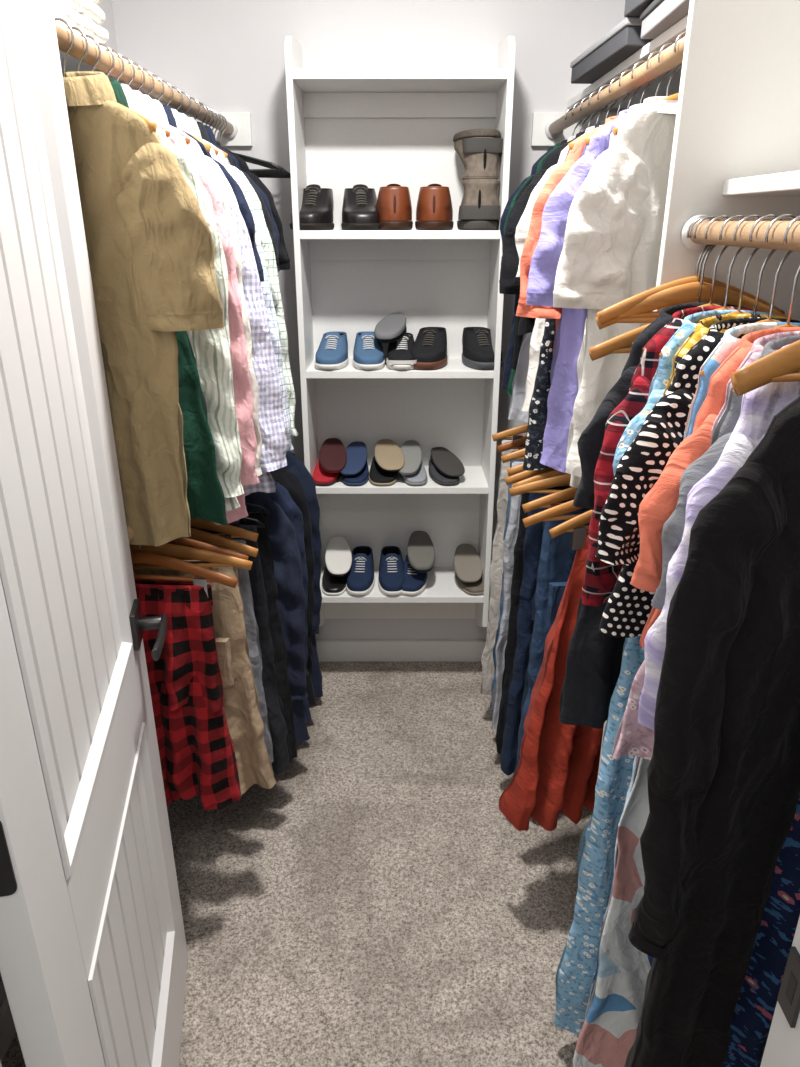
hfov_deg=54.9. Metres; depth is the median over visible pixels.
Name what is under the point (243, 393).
shirt
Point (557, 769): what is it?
trousers
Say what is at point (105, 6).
wall
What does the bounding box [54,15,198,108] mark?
closet shelf
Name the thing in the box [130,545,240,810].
pants
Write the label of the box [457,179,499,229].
boot
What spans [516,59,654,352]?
shirt
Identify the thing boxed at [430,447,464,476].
slipper
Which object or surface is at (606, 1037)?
dress
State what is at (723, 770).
dress
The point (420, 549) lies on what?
sneaker
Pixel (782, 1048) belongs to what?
trim
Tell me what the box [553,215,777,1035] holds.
dress
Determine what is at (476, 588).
taupe moccasin
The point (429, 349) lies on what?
shoe
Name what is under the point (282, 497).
jeans
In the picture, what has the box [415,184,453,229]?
shoe
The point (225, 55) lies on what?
wall
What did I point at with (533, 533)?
jeans
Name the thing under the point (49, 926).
frame
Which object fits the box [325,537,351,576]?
shoe
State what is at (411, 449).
shoe
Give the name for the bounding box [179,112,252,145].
cleat
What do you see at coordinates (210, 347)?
striped shirt
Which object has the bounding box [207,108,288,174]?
hanger
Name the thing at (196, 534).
wooden hanger
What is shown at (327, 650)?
baseboard
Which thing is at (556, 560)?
jeans
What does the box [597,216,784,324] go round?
wooden hanger
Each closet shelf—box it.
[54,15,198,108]
[566,15,687,108]
[722,170,799,195]
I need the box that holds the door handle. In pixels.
[129,599,167,660]
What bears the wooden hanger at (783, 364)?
hanging from the closet rod at (777, 231)
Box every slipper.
[428,459,459,485]
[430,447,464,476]
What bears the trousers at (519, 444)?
hanging from the closet rod
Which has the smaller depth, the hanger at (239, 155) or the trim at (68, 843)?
the trim at (68, 843)
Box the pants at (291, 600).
[245,492,309,746]
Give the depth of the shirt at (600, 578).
1.14 m
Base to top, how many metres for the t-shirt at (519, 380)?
0.790 m
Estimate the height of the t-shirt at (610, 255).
0.750 m
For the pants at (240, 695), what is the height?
0.767 m
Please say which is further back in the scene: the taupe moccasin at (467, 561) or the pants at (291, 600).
the taupe moccasin at (467, 561)
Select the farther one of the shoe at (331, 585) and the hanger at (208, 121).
the shoe at (331, 585)
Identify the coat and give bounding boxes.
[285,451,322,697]
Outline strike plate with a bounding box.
[777,946,799,1027]
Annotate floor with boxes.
[2,662,592,1066]
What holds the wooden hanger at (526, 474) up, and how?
hanging from the closet rod
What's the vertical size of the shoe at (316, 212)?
0.127 m
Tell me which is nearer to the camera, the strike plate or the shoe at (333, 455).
the strike plate
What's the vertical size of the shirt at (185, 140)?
0.790 m
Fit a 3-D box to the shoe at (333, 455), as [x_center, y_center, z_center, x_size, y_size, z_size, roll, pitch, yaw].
[-0.225,-0.262,2.590,0.092,0.068,0.220,-2,22,-5]
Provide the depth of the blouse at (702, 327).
1.02 m
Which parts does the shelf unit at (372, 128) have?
shelf, shelf, shelf, shelf, shelf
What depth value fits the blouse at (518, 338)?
2.07 m
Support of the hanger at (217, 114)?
hanging from the closet rod at (64, 38)
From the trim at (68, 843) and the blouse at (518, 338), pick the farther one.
the blouse at (518, 338)
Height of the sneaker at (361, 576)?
0.107 m
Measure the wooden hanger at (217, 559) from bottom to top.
0.162 m
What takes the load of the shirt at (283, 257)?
hanging from the closet rod at (64, 38)
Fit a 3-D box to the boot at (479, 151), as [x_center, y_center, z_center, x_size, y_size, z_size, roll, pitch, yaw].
[0.225,-1.095,2.251,0.135,0.137,0.237,-2,22,-6]
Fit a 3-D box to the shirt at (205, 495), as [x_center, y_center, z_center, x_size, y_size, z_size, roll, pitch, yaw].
[-0.499,-0.409,1.361,0.329,0.830,0.106,0,22,0]
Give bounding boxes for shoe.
[290,184,333,229]
[313,460,340,485]
[315,331,348,369]
[319,438,346,472]
[321,564,346,594]
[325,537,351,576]
[340,441,366,475]
[341,184,379,229]
[342,462,368,485]
[353,331,384,369]
[376,184,412,229]
[398,440,421,474]
[401,461,426,485]
[411,327,446,369]
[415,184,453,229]
[462,327,502,369]
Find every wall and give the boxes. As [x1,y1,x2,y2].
[0,0,117,1006]
[111,0,626,639]
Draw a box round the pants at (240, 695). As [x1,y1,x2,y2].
[132,537,275,794]
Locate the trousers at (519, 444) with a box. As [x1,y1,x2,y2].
[490,436,525,708]
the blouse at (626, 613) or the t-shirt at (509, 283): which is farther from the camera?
the t-shirt at (509, 283)
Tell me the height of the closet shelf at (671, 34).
0.020 m
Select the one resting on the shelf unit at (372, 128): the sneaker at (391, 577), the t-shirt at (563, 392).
the sneaker at (391, 577)
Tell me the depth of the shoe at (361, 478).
2.52 m
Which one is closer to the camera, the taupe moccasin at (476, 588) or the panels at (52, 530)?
the panels at (52, 530)
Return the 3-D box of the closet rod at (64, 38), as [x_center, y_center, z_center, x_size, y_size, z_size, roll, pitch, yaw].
[-0.515,-0.978,1.727,0.052,0.052,1.285,0,22,0]
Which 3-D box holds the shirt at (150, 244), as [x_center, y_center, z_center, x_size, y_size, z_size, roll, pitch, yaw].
[-0.518,-0.379,1.314,0.456,0.850,0.107,3,22,7]
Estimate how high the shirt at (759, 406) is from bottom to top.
0.605 m
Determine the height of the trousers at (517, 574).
1.007 m
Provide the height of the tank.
0.710 m
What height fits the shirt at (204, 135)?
0.770 m
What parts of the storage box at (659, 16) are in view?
lid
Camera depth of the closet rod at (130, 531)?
1.43 m
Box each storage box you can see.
[570,17,653,83]
[624,0,653,16]
[640,0,689,38]
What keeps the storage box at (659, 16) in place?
on the closet shelf at (671, 34)
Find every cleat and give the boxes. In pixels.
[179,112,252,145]
[531,112,616,145]
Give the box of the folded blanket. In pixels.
[52,0,108,42]
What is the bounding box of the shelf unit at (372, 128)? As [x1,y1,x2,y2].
[284,36,515,626]
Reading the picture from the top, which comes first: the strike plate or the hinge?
the hinge
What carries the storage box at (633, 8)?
on the storage box at (659, 16)
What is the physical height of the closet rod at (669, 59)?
0.052 m
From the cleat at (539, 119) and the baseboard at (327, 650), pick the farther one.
the baseboard at (327, 650)
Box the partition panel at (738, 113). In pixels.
[594,0,799,805]
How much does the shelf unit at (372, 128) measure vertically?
1.890 m
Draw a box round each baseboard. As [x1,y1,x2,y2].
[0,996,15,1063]
[316,640,485,661]
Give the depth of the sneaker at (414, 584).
2.67 m
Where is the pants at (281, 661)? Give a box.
[240,502,296,759]
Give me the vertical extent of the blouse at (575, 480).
0.790 m
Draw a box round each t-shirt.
[499,83,617,334]
[500,106,582,388]
[504,101,589,394]
[508,90,607,422]
[526,49,670,472]
[553,31,685,476]
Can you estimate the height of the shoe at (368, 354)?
0.099 m
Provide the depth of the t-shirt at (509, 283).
1.80 m
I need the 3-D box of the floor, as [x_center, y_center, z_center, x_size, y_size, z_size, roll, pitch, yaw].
[0.000,1.239,1.272,3.200,0.050,4.030,0,22,0]
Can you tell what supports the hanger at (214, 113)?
hanging from the closet rod at (64, 38)
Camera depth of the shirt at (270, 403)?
1.58 m
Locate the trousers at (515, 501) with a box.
[491,448,524,729]
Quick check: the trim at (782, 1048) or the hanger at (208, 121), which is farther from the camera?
the hanger at (208, 121)
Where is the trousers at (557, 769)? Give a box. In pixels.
[499,510,603,830]
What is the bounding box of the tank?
[515,75,630,411]
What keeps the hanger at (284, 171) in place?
hanging from the closet rod at (64, 38)
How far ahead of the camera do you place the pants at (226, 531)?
1.82 m
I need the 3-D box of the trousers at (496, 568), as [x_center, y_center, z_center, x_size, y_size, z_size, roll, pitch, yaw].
[0.461,0.064,2.404,0.390,1.047,0.109,0,22,0]
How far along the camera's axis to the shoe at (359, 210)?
2.24 m
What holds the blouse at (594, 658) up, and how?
hanging from the closet rod at (777, 231)
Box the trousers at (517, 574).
[496,464,570,753]
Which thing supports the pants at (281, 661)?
hanging from the closet rod at (130, 531)
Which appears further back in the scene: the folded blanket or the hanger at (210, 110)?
the hanger at (210, 110)
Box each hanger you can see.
[129,543,252,570]
[185,528,257,556]
[195,102,279,171]
[200,104,283,172]
[203,106,286,173]
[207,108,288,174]
[210,110,289,175]
[214,113,290,176]
[217,114,290,177]
[505,467,553,485]
[509,474,570,496]
[523,500,582,527]
[588,216,720,360]
[595,216,791,329]
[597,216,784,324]
[731,340,799,396]
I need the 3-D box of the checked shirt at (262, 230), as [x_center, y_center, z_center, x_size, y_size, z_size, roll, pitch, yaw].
[-0.489,-0.584,1.821,0.464,0.850,0.106,-2,22,-5]
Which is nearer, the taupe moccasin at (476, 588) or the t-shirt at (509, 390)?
the t-shirt at (509, 390)
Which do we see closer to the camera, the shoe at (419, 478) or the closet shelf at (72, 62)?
the closet shelf at (72, 62)
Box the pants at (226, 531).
[190,518,272,762]
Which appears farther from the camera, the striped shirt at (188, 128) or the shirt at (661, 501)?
the striped shirt at (188, 128)
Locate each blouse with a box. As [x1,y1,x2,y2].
[506,96,598,369]
[522,68,641,470]
[559,215,745,728]
[570,41,681,487]
[595,214,799,637]
[612,331,799,760]
[663,214,794,395]
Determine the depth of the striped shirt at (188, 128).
1.63 m
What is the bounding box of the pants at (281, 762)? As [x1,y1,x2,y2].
[190,517,290,774]
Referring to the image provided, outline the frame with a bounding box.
[0,0,187,1066]
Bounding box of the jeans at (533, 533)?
[500,469,573,774]
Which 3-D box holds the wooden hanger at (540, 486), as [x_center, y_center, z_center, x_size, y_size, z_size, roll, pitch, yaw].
[0.462,-0.154,1.761,0.416,0.162,0.014,2,22,6]
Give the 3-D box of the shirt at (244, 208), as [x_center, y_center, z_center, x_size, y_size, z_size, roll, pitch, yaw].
[-0.513,-0.545,1.619,0.459,0.770,0.106,-1,22,-2]
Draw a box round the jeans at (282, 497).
[266,476,310,720]
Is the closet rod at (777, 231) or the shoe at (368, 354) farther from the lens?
the shoe at (368, 354)
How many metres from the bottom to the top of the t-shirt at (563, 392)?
0.770 m
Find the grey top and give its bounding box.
[651,335,799,609]
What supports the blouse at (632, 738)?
hanging from the closet rod at (777, 231)
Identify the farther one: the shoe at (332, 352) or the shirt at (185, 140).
the shoe at (332, 352)
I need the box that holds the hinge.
[0,821,16,896]
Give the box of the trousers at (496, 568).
[480,423,527,694]
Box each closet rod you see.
[55,21,237,138]
[127,527,133,541]
[545,36,685,138]
[681,214,799,250]
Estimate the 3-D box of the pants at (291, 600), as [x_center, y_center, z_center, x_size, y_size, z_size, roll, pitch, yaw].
[-0.505,0.201,2.148,0.486,0.950,0.125,-2,22,-4]
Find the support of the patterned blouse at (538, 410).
hanging from the closet rod at (669, 59)
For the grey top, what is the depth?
0.85 m
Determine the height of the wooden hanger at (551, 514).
0.162 m
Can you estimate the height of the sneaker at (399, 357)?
0.097 m
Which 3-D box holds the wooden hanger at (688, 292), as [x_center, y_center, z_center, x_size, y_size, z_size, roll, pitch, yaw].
[0.467,-0.404,1.202,0.308,0.170,0.013,1,22,3]
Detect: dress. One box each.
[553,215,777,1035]
[573,216,799,1066]
[625,396,799,1066]
[722,794,799,1066]
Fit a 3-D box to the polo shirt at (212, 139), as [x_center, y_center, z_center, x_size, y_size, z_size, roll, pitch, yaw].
[-0.518,-0.659,1.955,0.434,0.810,0.106,0,22,0]
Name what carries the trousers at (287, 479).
hanging from the closet rod at (130, 531)
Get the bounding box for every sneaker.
[346,546,374,595]
[374,313,406,342]
[378,546,404,595]
[386,333,416,369]
[402,555,427,595]
[407,531,434,572]
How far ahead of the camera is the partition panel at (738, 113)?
1.16 m
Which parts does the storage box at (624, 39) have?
lid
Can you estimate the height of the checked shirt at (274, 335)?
0.810 m
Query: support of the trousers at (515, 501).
hanging from the closet rod
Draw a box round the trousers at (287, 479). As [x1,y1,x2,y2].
[270,467,315,704]
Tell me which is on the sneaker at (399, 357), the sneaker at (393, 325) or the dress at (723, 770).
the sneaker at (393, 325)
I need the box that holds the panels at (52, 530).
[0,0,166,1066]
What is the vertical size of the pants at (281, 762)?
0.906 m
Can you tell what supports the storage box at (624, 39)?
on the closet shelf at (671, 34)
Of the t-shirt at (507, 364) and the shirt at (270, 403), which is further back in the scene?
the t-shirt at (507, 364)
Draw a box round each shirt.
[54,18,223,546]
[67,26,227,524]
[80,34,243,511]
[88,43,259,524]
[105,49,261,475]
[116,56,286,495]
[128,62,263,281]
[137,68,293,451]
[148,74,290,441]
[158,80,298,435]
[168,86,278,271]
[171,91,279,270]
[187,97,289,269]
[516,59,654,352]
[582,215,761,605]
[631,327,799,647]
[638,345,799,730]
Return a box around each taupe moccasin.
[454,544,481,582]
[456,575,483,594]
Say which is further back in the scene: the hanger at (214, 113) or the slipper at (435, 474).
the slipper at (435, 474)
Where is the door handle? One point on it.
(138, 624)
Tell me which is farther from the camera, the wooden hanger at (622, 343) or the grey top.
the wooden hanger at (622, 343)
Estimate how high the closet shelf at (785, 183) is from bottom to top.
0.022 m
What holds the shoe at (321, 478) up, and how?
on the shelf unit at (372, 128)
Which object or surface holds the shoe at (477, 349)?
on the shelf unit at (372, 128)
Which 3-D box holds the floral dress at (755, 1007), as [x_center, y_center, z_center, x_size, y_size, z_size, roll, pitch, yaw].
[0.567,0.384,0.982,0.306,1.465,0.092,-1,22,-4]
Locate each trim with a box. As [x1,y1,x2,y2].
[0,0,175,1066]
[760,916,799,1066]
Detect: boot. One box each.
[453,129,502,179]
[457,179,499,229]
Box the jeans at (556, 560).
[513,487,589,775]
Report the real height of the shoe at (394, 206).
0.127 m

